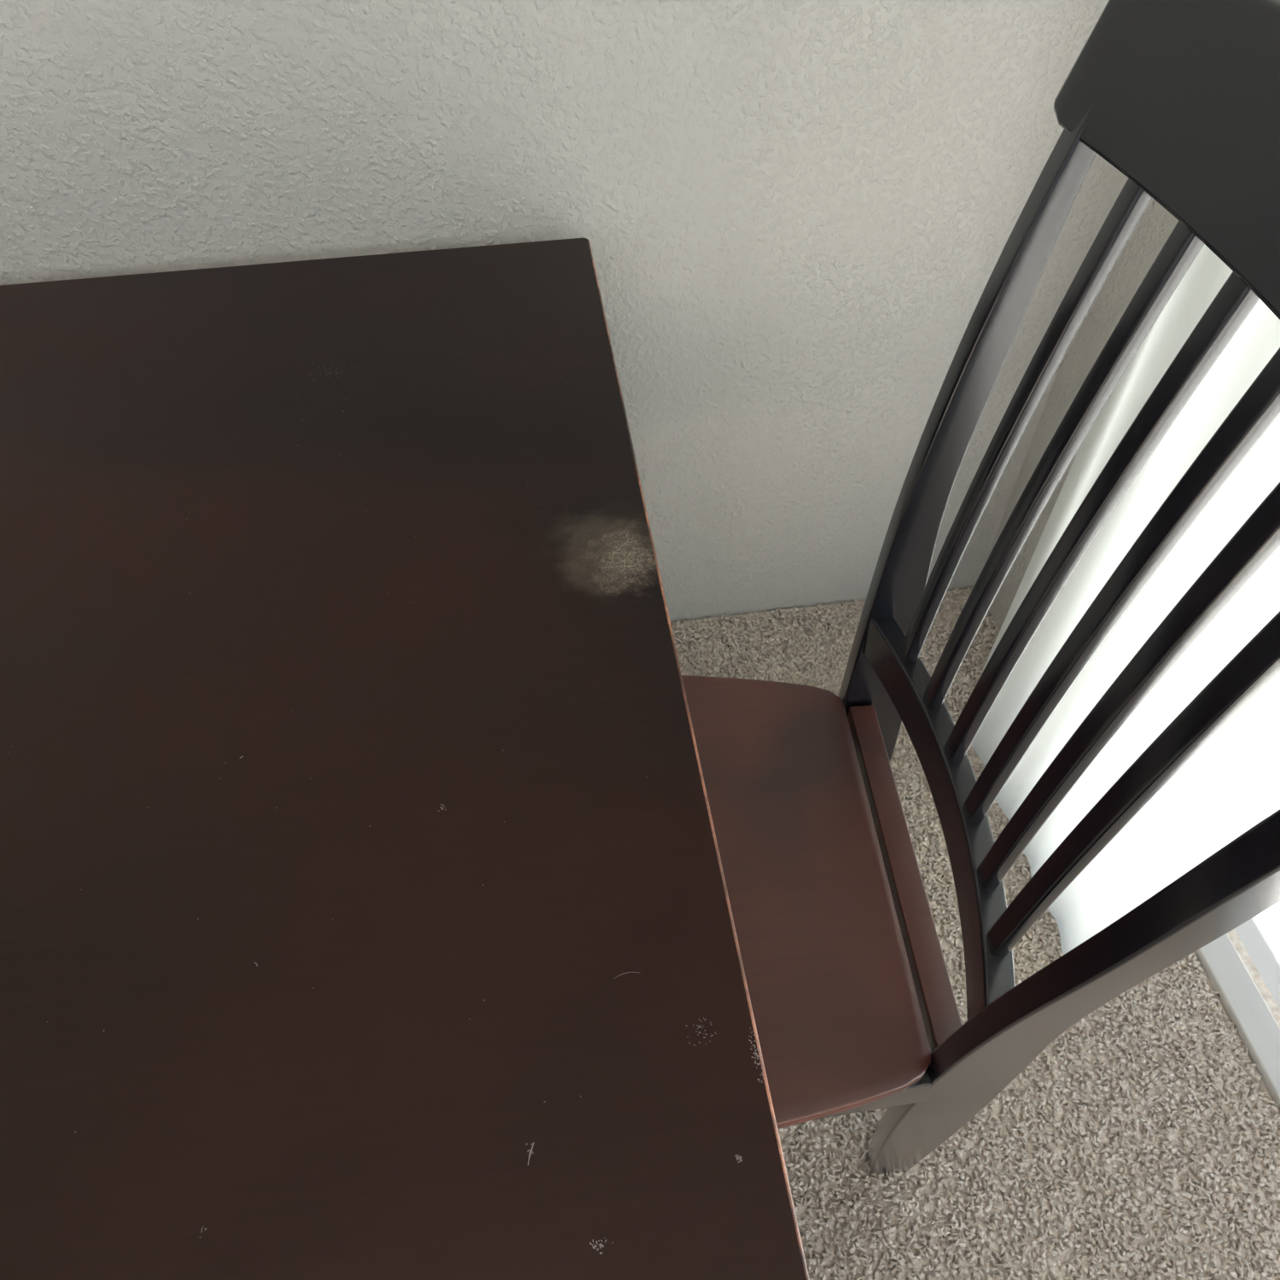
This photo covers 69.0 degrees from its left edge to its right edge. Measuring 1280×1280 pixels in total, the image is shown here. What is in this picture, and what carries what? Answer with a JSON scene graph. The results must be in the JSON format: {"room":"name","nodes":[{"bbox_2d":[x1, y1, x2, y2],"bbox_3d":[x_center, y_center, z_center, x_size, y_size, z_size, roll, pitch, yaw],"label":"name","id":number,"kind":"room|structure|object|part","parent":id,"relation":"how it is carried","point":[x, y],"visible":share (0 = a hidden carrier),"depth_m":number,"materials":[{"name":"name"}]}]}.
{"room":"dining room","nodes":[
{"label":"dining room","id":0,"kind":"room"},
{"bbox_2d":[0,0,1128,622],"bbox_3d":[-1.259,-0.712,0.733,4.020,2.440,0.120,-7,50,-4],"label":"wall","id":1,"kind":"structure","parent":0,"point":[796,217],"depth_m":1.09,"materials":[{"name":"grey paint"}]},
{"bbox_2d":[670,586,1279,1279],"bbox_3d":[-1.051,1.466,0.520,4.140,0.061,3.750,-7,50,-4],"label":"floor","id":2,"kind":"structure","parent":0,"point":[1142,1142],"depth_m":1.16,"materials":[{"name":"carpet"}]},
{"bbox_2d":[0,238,809,1279],"bbox_3d":[-0.461,0.366,0.908,1.020,0.758,1.450,-7,50,-4],"label":"dining table","id":3,"kind":"object","parent":2,"relation":"on","point":[365,911],"visible":1,"depth_m":0.62,"materials":[{"name":"brown wood"}]},
{"bbox_2d":[681,0,1279,1174],"bbox_3d":[0.092,0.154,0.825,0.558,1.144,0.508,-3,50,-2],"label":"dining chair","id":4,"kind":"object","parent":2,"relation":"on","point":[855,1009],"visible":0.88,"depth_m":0.69,"materials":[{"name":"brown wood"}]},
{"bbox_3d":[0.027,0.232,0.925,0.426,0.026,0.492,-3,50,-2],"label":"seat","id":5,"kind":"part","parent":4,"relation":"part of","materials":[{"name":"brown wood"}]},
{"bbox_3d":[0.259,0.230,0.945,0.028,0.059,0.363,-3,50,-2],"label":"seat rail","id":6,"kind":"part","parent":4,"relation":"part of","materials":[{"name":"brown wood"}]},
{"bbox_3d":[0.270,0.140,0.834,0.051,0.055,0.386,-3,50,-2],"label":"rail","id":7,"kind":"part","parent":4,"relation":"part of","materials":[{"name":"brown wood"}]},
{"bbox_3d":[0.326,-0.194,0.430,0.073,0.100,0.502,-3,50,-2],"label":"crest rail","id":8,"kind":"part","parent":4,"relation":"part of","materials":[{"name":"black wood"}]},
{"bbox_2d":[984,197,1178,629],"bbox_3d":[0.707,-0.742,0.720,0.120,2.440,0.390,-7,50,-4],"label":"wall","id":9,"kind":"structure","parent":0,"point":[1156,224],"depth_m":1.34,"materials":[{"name":"grey paint"}]},
{"bbox_2d":[1194,933,1279,1112],"bbox_3d":[0.888,0.879,0.937,0.050,0.018,1.840,-7,50,-4],"label":"baseboard","id":10,"kind":"structure","parent":9,"relation":"attached to","point":[1241,998],"depth_m":1.25,"materials":[{"name":"white plastic"}]},
{"label":"outside","id":11,"kind":"structure","parent":0,"visible":0},
{"bbox_2d":[1233,804,1279,1008],"bbox_3d":[5.020,0.629,1.183,8.180,0.120,15.000,-7,50,-4],"label":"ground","id":12,"kind":"structure","parent":11,"point":[1259,935],"depth_m":1.35,"materials":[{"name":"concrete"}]},
{"bbox_3d":[0.845,-0.556,-0.777,0.120,0.390,1.840,-7,50,-4],"label":"wall","id":13,"kind":"structure","parent":0,"visible":0},
{"bbox_2d":[971,221,1279,954],"bbox_3d":[0.718,0.165,0.146,0.155,2.130,2.200,-7,50,-4],"label":"curtain","id":14,"kind":"object","parent":13,"relation":"hanging from","point":[1232,784],"visible":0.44,"depth_m":1.01,"materials":[{"name":"white fabric"}]}
]}

